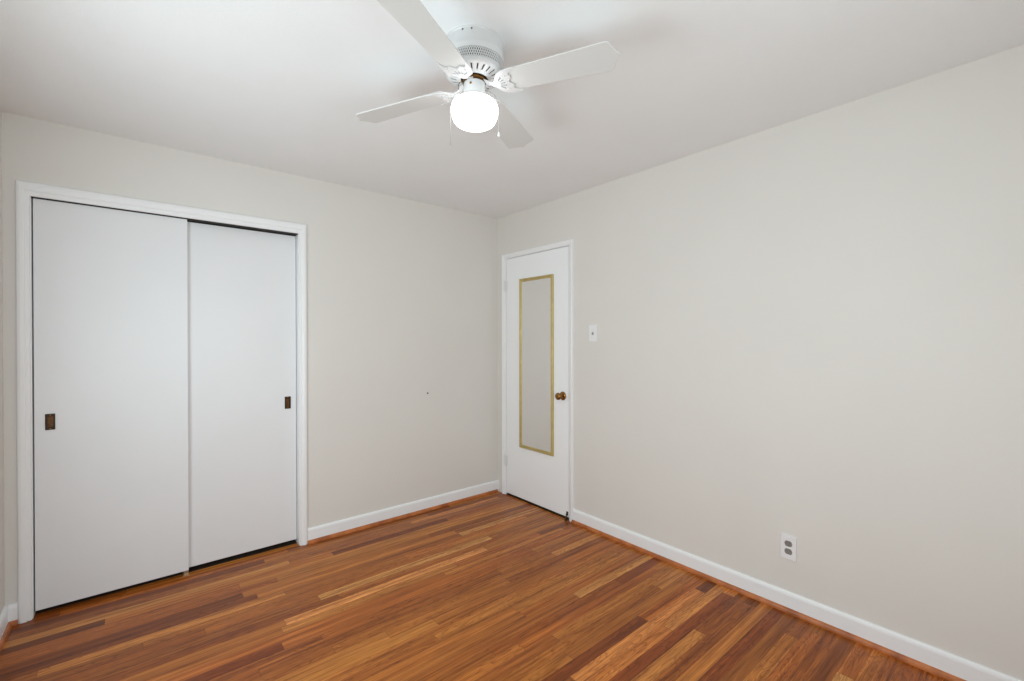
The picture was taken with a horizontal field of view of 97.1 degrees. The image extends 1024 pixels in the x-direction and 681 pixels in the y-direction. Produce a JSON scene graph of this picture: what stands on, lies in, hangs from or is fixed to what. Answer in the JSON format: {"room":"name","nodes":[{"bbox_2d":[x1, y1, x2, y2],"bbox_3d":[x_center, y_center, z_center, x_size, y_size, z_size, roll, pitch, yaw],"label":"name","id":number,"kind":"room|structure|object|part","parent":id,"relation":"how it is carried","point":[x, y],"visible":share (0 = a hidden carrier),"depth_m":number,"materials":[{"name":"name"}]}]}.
{"room":"empty bedroom","nodes":[
{"label":"empty bedroom","id":0,"kind":"room"},
{"bbox_2d":[0,110,4,614],"bbox_3d":[-1.460,0.138,0.914,0.120,2.440,4.640,0,0,-40],"label":"wall","id":1,"kind":"structure","parent":0,"point":[2,564],"depth_m":2.11,"materials":[{"name":"paint"}]},
{"bbox_2d":[0,606,7,639],"bbox_3d":[-1.198,1.309,0.713,0.013,0.098,3.749,0,0,-40],"label":"baseboard","id":2,"kind":"structure","parent":1,"relation":"attached to","point":[4,615],"depth_m":2.08,"materials":[{"name":"white paint"}]},
{"bbox_2d":[0,619,17,653],"bbox_3d":[-1.178,1.347,0.723,0.031,0.022,3.738,0,0,-40],"label":"trim","id":3,"kind":"structure","parent":1,"relation":"attached to","point":[10,624],"depth_m":2.08,"materials":[{"name":"brown wood"}]},
{"bbox_2d":[2,112,497,605],"bbox_3d":[-1.261,0.127,3.183,3.100,2.440,0.120,0,0,-40],"label":"wall","id":4,"kind":"structure","parent":0,"point":[402,294],"depth_m":3.25,"materials":[{"name":"paint"}]},
{"bbox_2d":[8,603,17,621],"bbox_3d":[-2.383,1.304,2.159,0.032,0.098,0.013,0,0,-40],"label":"baseboard","id":5,"kind":"structure","parent":4,"relation":"attached to","point":[12,608],"depth_m":2.15,"materials":[{"name":"white paint"}]},
{"bbox_2d":[33,198,188,610],"bbox_3d":[-2.115,0.311,2.422,0.615,2.026,0.037,0,0,-40],"label":"door","id":6,"kind":"structure","parent":4,"relation":"in","point":[110,290],"depth_m":2.39,"materials":[{"name":"paint"}]},
{"bbox_3d":[-2.299,0.400,2.249,0.036,0.080,0.004,0,0,-40],"label":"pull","id":7,"kind":"part","parent":6,"relation":"part of","materials":[{"name":"brown metal"}]},
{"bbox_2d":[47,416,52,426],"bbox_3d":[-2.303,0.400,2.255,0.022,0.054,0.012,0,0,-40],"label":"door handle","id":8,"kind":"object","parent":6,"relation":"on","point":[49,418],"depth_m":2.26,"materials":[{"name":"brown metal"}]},
{"bbox_2d":[15,180,307,623],"bbox_3d":[-1.905,0.288,2.630,1.314,2.126,0.140,0,0,-40],"label":"door frame","id":9,"kind":"structure","parent":4,"relation":"attached to","point":[24,190],"depth_m":2.22,"materials":[{"name":"white paint"}]},
{"bbox_2d":[187,222,296,566],"bbox_3d":[-1.694,0.311,2.825,0.635,2.022,0.037,0,0,-40],"label":"door","id":10,"kind":"structure","parent":4,"relation":"in","point":[241,283],"depth_m":2.81,"materials":[{"name":"paint"}]},
{"bbox_3d":[-1.481,0.404,2.984,0.036,0.080,0.004,0,0,-40],"label":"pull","id":11,"kind":"part","parent":10,"relation":"part of","materials":[{"name":"brown metal"}]},
{"bbox_2d":[308,489,497,544],"bbox_3d":[-0.742,1.334,3.518,1.602,0.022,0.014,0,0,-40],"label":"trim","id":12,"kind":"structure","parent":4,"relation":"attached to","point":[341,533],"depth_m":3.40,"materials":[{"name":"brown wood"}]},
{"bbox_2d":[308,480,498,539],"bbox_3d":[-0.743,1.296,3.534,1.621,0.098,0.013,0,0,-40],"label":"baseboard","id":13,"kind":"structure","parent":4,"relation":"attached to","point":[315,532],"depth_m":3.42,"materials":[{"name":"white paint"}]},
{"bbox_2d":[0,491,947,680],"bbox_3d":[0.028,1.380,2.167,4.000,0.062,4.640,0,0,-40],"label":"floor","id":14,"kind":"structure","parent":0,"point":[498,586],"depth_m":2.18,"materials":[{"name":"brown wood"}]},
{"bbox_2d":[182,570,189,576],"bbox_3d":[-1.901,1.342,2.633,0.030,0.017,0.077,0,0,-40],"label":"guide","id":15,"kind":"object","parent":14,"relation":"on","point":[185,573],"visible":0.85,"depth_m":2.61,"materials":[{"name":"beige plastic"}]},
{"bbox_2d":[506,493,568,519],"bbox_3d":[0.237,1.340,3.724,0.118,0.006,0.751,0,0,-40],"label":"threshold","id":16,"kind":"object","parent":14,"relation":"on","point":[546,509],"visible":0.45,"depth_m":3.67,"materials":[{"name":"brown metal"}]},
{"bbox_2d":[0,0,1023,218],"bbox_3d":[0.025,-1.139,2.155,4.000,0.100,4.640,0,0,-40],"label":"ceiling","id":17,"kind":"structure","parent":0,"point":[276,85],"depth_m":1.83,"materials":[{"name":"paint"}]},
{"bbox_2d":[356,0,619,147],"bbox_3d":[-0.138,-0.904,1.658,0.783,0.366,0.786,0,0,-23],"label":"ceiling fan","id":18,"kind":"object","parent":17,"relation":"hanging from","point":[471,56],"visible":1,"depth_m":1.57,"materials":[{"name":"white wood"}]},
{"bbox_3d":[-0.431,-0.915,1.777,0.412,0.041,0.125,0,0,22],"label":"blade","id":19,"kind":"part","parent":18,"relation":"part of","materials":[{"name":"white wood"}]},
{"bbox_3d":[-0.256,-0.929,1.362,0.125,0.026,0.412,0,0,22],"label":"blade","id":20,"kind":"part","parent":18,"relation":"part of","materials":[{"name":"white wood"}]},
{"bbox_3d":[-0.201,-0.822,1.657,0.052,0.193,0.002,0,0,0],"label":"pull chain","id":21,"kind":"part","parent":18,"relation":"part of","materials":[{"name":"metal"}]},
{"bbox_3d":[-0.137,-0.970,1.657,0.215,0.026,0.215,0,0,-40],"label":"motor","id":22,"kind":"part","parent":18,"relation":"part of","materials":[{"name":"white metal"}]},
{"bbox_3d":[-0.137,-0.840,1.657,0.172,0.095,0.172,0,0,-40],"label":"globe","id":23,"kind":"part","parent":18,"relation":"part of","materials":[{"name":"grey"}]},
{"bbox_3d":[-0.137,-1.016,1.657,0.196,0.102,0.196,0,0,-40],"label":"motor","id":24,"kind":"part","parent":18,"relation":"part of","materials":[{"name":"white metal"}]},
{"bbox_3d":[-0.021,-0.926,1.953,0.125,0.029,0.412,0,0,21],"label":"blade","id":25,"kind":"part","parent":18,"relation":"part of","materials":[{"name":"white wood"}]},
{"bbox_3d":[0.158,-0.930,1.538,0.412,0.026,0.125,0,0,22],"label":"blade","id":26,"kind":"part","parent":18,"relation":"part of","materials":[{"name":"white wood"}]},
{"bbox_2d":[498,45,1023,680],"bbox_3d":[1.124,0.127,2.657,0.120,2.440,3.750,0,0,-40],"label":"wall","id":27,"kind":"structure","parent":0,"point":[810,329],"depth_m":2.11,"materials":[{"name":"paint"}]},
{"bbox_2d":[503,246,568,520],"bbox_3d":[0.174,0.312,3.680,0.102,2.061,0.769,0,0,-40],"label":"door","id":28,"kind":"structure","parent":27,"relation":"in","point":[540,479],"depth_m":3.62,"materials":[{"name":"paint"}]},
{"bbox_2d":[519,274,553,455],"bbox_3d":[0.192,0.184,3.671,0.016,1.420,0.399,0,0,-40],"label":"mirror","id":29,"kind":"object","parent":28,"relation":"attached to","point":[536,294],"visible":1,"depth_m":3.66,"materials":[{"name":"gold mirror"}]},
{"bbox_3d":[0.363,0.415,3.427,0.066,0.066,0.066,0,0,-40],"label":"knob","id":30,"kind":"part","parent":28,"relation":"part of","materials":[{"name":"gold metal"}]},
{"bbox_2d":[502,239,573,521],"bbox_3d":[0.229,0.291,3.714,0.136,2.105,0.837,0,0,-40],"label":"door frame","id":31,"kind":"structure","parent":27,"relation":"attached to","point":[566,243],"depth_m":3.52,"materials":[{"name":"white paint"}]},
{"bbox_2d":[589,325,596,340],"bbox_3d":[0.575,-0.059,3.210,0.022,0.118,0.072,0,0,-40],"label":"light switch","id":32,"kind":"object","parent":27,"relation":"attached to","point":[592,328],"visible":1,"depth_m":3.21,"materials":[{"name":"white plastic"}]},
{"bbox_2d":[571,520,965,680],"bbox_3d":[1.357,1.337,2.263,0.014,0.022,2.841,0,0,-40],"label":"trim","id":33,"kind":"structure","parent":27,"relation":"attached to","point":[884,650],"depth_m":2.22,"materials":[{"name":"brown wood"}]},
{"bbox_2d":[780,534,796,561],"bbox_3d":[1.381,1.030,2.257,0.007,0.117,0.071,0,0,-40],"label":"wall outlet","id":34,"kind":"object","parent":27,"relation":"attached to","point":[788,547],"visible":1,"depth_m":2.25,"materials":[{"name":"white plastic"}]},
{"bbox_2d":[784,548,791,554],"bbox_3d":[1.381,1.049,2.258,0.007,0.028,0.034,0,0,-40],"label":"socket","id":35,"kind":"object","parent":34,"relation":"attached to","point":[787,551],"depth_m":2.26,"materials":[{"name":"grey plastic"}]},
{"bbox_2d":[784,540,791,546],"bbox_3d":[1.381,1.010,2.257,0.007,0.028,0.034,0,0,-40],"label":"socket","id":36,"kind":"object","parent":34,"relation":"attached to","point":[788,543],"depth_m":2.26,"materials":[{"name":"grey plastic"}]},
{"bbox_2d":[572,509,1020,680],"bbox_3d":[1.367,1.299,2.272,0.013,0.098,2.841,0,0,-40],"label":"baseboard","id":37,"kind":"structure","parent":27,"relation":"attached to","point":[962,668],"depth_m":2.16,"materials":[{"name":"white paint"}]}
]}

